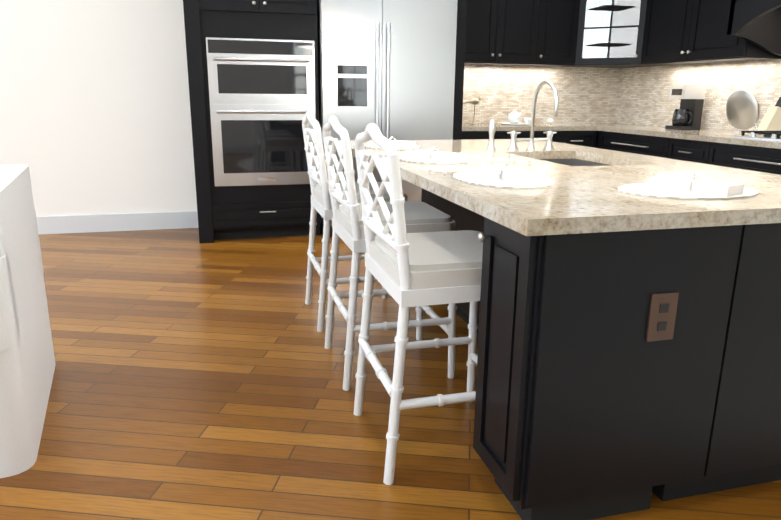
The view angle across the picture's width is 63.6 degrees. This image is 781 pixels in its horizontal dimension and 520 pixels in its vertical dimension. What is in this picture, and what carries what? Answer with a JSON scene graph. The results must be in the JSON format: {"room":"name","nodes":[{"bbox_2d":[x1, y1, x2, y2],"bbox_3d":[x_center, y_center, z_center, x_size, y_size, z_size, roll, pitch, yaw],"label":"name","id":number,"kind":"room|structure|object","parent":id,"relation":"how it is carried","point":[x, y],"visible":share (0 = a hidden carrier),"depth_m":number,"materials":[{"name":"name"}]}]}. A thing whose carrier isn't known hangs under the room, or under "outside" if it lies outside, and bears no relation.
{"room":"kitchen","nodes":[
{"label":"kitchen","id":0,"kind":"room"},
{"bbox_2d":[0,0,196,216],"bbox_3d":[-2.063,-3.339,4.848,9.460,6.300,0.160,-3,15,-15],"label":"wall","id":1,"kind":"structure","parent":0,"point":[95,115],"depth_m":5.21,"materials":[{"name":"white paint"}]},
{"bbox_2d":[36,211,198,234],"bbox_3d":[-4.175,-0.218,4.990,5.100,0.150,0.018,-3,15,-15],"label":"baseboard","id":2,"kind":"structure","parent":1,"relation":"attached to","point":[109,222],"depth_m":5.45,"materials":[{"name":"white wood"}]},
{"bbox_2d":[459,0,506,67],"bbox_3d":[0.728,-2.361,5.615,0.467,1.165,0.357,-3,15,-15],"label":"upper cabinet","id":3,"kind":"object","parent":1,"relation":"attached to","point":[482,23],"depth_m":5.54,"materials":[{"name":"black wood"}]},
{"bbox_2d":[495,0,546,67],"bbox_3d":[1.091,-2.382,5.712,0.525,1.165,0.357,-3,15,-15],"label":"upper cabinet","id":4,"kind":"object","parent":1,"relation":"attached to","point":[525,38],"depth_m":5.65,"materials":[{"name":"black wood"}]},
{"bbox_2d":[543,0,574,67],"bbox_3d":[1.454,-2.404,5.809,0.468,1.165,0.357,-3,15,-15],"label":"upper cabinet","id":5,"kind":"object","parent":1,"relation":"attached to","point":[559,12],"depth_m":5.74,"materials":[{"name":"black wood"}]},
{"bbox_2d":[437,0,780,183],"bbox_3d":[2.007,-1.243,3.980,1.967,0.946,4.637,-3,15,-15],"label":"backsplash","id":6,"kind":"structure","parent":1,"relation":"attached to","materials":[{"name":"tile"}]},
{"bbox_2d":[571,0,654,67],"bbox_3d":[2.074,-2.445,5.715,0.808,1.305,0.838,-3,15,-15],"label":"upper cabinet","id":7,"kind":"object","parent":1,"relation":"attached to","point":[604,33],"depth_m":5.65,"materials":[{"name":"black"}]},
{"bbox_2d":[0,228,780,519],"bbox_3d":[-0.911,0.856,1.540,9.500,0.100,9.100,-3,15,-15],"label":"floor","id":8,"kind":"structure","parent":0,"point":[194,378],"depth_m":2.45,"materials":[{"name":"brown wood"}]},
{"bbox_2d":[0,165,55,477],"bbox_3d":[-1.783,0.183,2.134,1.000,0.880,1.000,-6,16,-23],"label":"armchair","id":9,"kind":"object","parent":8,"relation":"on","point":[27,363],"visible":1,"depth_m":2.07,"materials":[{"name":"white fabric"}]},
{"bbox_2d":[195,0,318,242],"bbox_3d":[-1.075,-1.529,5.163,0.880,2.660,0.664,-3,15,-15],"label":"tall cabinet","id":10,"kind":"object","parent":8,"relation":"on","point":[259,59],"depth_m":4.93,"materials":[{"name":"black wood"}]},
{"bbox_2d":[205,37,316,186],"bbox_3d":[-0.988,-1.141,4.933,0.815,1.120,0.102,-3,15,-15],"label":"wall oven","id":11,"kind":"object","parent":10,"relation":"in","point":[259,91],"depth_m":4.92,"materials":[{"name":"silver metal"}]},
{"bbox_2d":[302,111,409,331],"bbox_3d":[-0.190,-0.233,3.358,0.498,1.096,0.489,-3,15,-15],"label":"stool","id":12,"kind":"object","parent":8,"relation":"on","point":[321,204],"visible":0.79,"depth_m":3.19,"materials":[{"name":"white paint"}]},
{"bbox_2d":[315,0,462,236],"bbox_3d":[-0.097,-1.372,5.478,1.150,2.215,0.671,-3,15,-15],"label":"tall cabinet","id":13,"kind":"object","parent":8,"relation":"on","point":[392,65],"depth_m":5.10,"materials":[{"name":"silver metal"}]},
{"bbox_2d":[308,0,458,237],"bbox_3d":[-0.075,-1.358,5.427,1.117,2.215,0.672,-3,15,-15],"label":"refrigerator","id":14,"kind":"object","parent":13,"relation":"in","point":[392,65],"depth_m":5.10,"materials":[{"name":"silver metal"}]},
{"bbox_2d":[322,115,456,390],"bbox_3d":[-0.013,-0.065,2.728,0.498,1.096,0.489,-3,15,-15],"label":"stool","id":15,"kind":"object","parent":8,"relation":"on","point":[348,224],"visible":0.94,"depth_m":2.59,"materials":[{"name":"white paint"}]},
{"bbox_2d":[353,123,482,484],"bbox_3d":[0.162,0.100,2.108,0.498,1.096,0.489,-3,15,-15],"label":"stool","id":16,"kind":"object","parent":8,"relation":"on","point":[407,271],"visible":0.85,"depth_m":1.94,"materials":[{"name":"white paint"}]},
{"bbox_2d":[455,128,518,139],"bbox_3d":[0.767,-0.780,5.898,0.506,0.875,0.637,-3,15,-15],"label":"base cabinet","id":17,"kind":"object","parent":8,"relation":"on","point":[459,134],"depth_m":5.48,"materials":[{"name":"black wood"}]},
{"bbox_2d":[519,132,562,142],"bbox_3d":[1.168,-0.804,6.005,0.564,0.875,0.637,-3,15,-15],"label":"base cabinet","id":18,"kind":"object","parent":8,"relation":"on","point":[557,137],"depth_m":5.64,"materials":[{"name":"black wood"}]},
{"bbox_2d":[353,156,780,519],"bbox_3d":[0.622,0.034,2.805,1.268,0.876,2.280,-3,15,-15],"label":"kitchen island","id":19,"kind":"object","parent":8,"relation":"on","point":[629,333],"depth_m":1.69,"materials":[{"name":"black wood"}]},
{"bbox_2d":[350,140,589,157],"bbox_3d":[0.399,-0.607,3.435,1.291,0.038,0.830,-3,15,-15],"label":"island countertop","id":20,"kind":"structure","parent":19,"relation":"on","point":[523,147],"depth_m":3.19,"materials":[{"name":"beige stone"}]},
{"bbox_2d":[368,148,697,179],"bbox_3d":[0.592,-0.424,2.750,1.291,0.038,0.640,-3,15,-15],"label":"island countertop","id":21,"kind":"structure","parent":19,"relation":"on","point":[407,159],"depth_m":2.64,"materials":[{"name":"beige stone"}]},
{"bbox_2d":[406,164,780,235],"bbox_3d":[0.801,-0.227,2.009,1.291,0.038,0.950,-3,15,-15],"label":"island countertop","id":22,"kind":"structure","parent":19,"relation":"on","point":[559,199],"depth_m":1.73,"materials":[{"name":"beige stone"}]},
{"bbox_2d":[563,132,590,146],"bbox_3d":[1.566,-0.828,6.111,0.502,0.875,0.637,-3,15,-15],"label":"base cabinet","id":23,"kind":"object","parent":8,"relation":"on","point":[575,138],"depth_m":5.74,"materials":[{"name":"black wood"}]},
{"bbox_2d":[591,128,674,158],"bbox_3d":[2.304,-0.653,5.477,0.692,0.875,1.061,-3,15,-15],"label":"base cabinet","id":24,"kind":"object","parent":8,"relation":"on","point":[630,142],"depth_m":5.27,"materials":[{"name":"black wood"}]},
{"bbox_2d":[455,124,598,131],"bbox_3d":[1.164,-1.244,5.879,1.314,0.038,0.651,-3,15,-15],"label":"countertop","id":25,"kind":"structure","parent":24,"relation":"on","point":[466,127],"depth_m":5.63,"materials":[{"name":"beige stone"}]},
{"bbox_2d":[599,124,780,147],"bbox_3d":[2.636,-0.805,4.274,0.652,0.038,4.636,-3,15,-15],"label":"countertop","id":26,"kind":"structure","parent":24,"relation":"on","point":[752,139],"depth_m":4.69,"materials":[{"name":"beige stone"}]},
{"bbox_2d":[732,130,780,164],"bbox_3d":[2.724,-0.729,4.000,0.460,0.133,0.940,-3,15,-15],"label":"cooktop","id":27,"kind":"object","parent":26,"relation":"in","point":[768,135],"depth_m":4.21,"materials":[{"name":"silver metal"}]},
{"bbox_2d":[671,140,714,164],"bbox_3d":[2.511,-0.484,4.846,0.637,0.875,0.552,-3,15,-15],"label":"base cabinet","id":28,"kind":"object","parent":8,"relation":"on","point":[698,151],"depth_m":4.61,"materials":[{"name":"black wood"}]},
{"bbox_2d":[715,144,780,174],"bbox_3d":[2.699,-0.306,4.180,0.637,0.875,1.122,-3,15,-15],"label":"base cabinet","id":29,"kind":"object","parent":8,"relation":"on","point":[767,160],"depth_m":4.14,"materials":[{"name":"black wood"}]},
{"bbox_2d":[643,0,698,67],"bbox_3d":[2.469,-2.222,5.159,0.357,1.165,0.640,-3,15,-15],"label":"upper cabinet","id":30,"kind":"object","parent":0,"relation":"attached to","point":[671,26],"depth_m":5.19,"materials":[{"name":"black wood"}]},
{"bbox_2d":[691,0,780,63],"bbox_3d":[2.606,-2.093,4.675,0.357,1.165,0.640,-3,15,-15],"label":"upper cabinet","id":31,"kind":"object","parent":0,"relation":"attached to","point":[726,31],"depth_m":4.52,"materials":[{"name":"black wood"}]},
{"bbox_2d":[722,0,780,56],"bbox_3d":[2.726,-1.952,3.727,0.635,1.350,1.390,-3,15,-15],"label":"range hood","id":32,"kind":"object","parent":31,"relation":"attached to","point":[756,24],"depth_m":4.38,"materials":[{"name":"black metal"}]}
]}

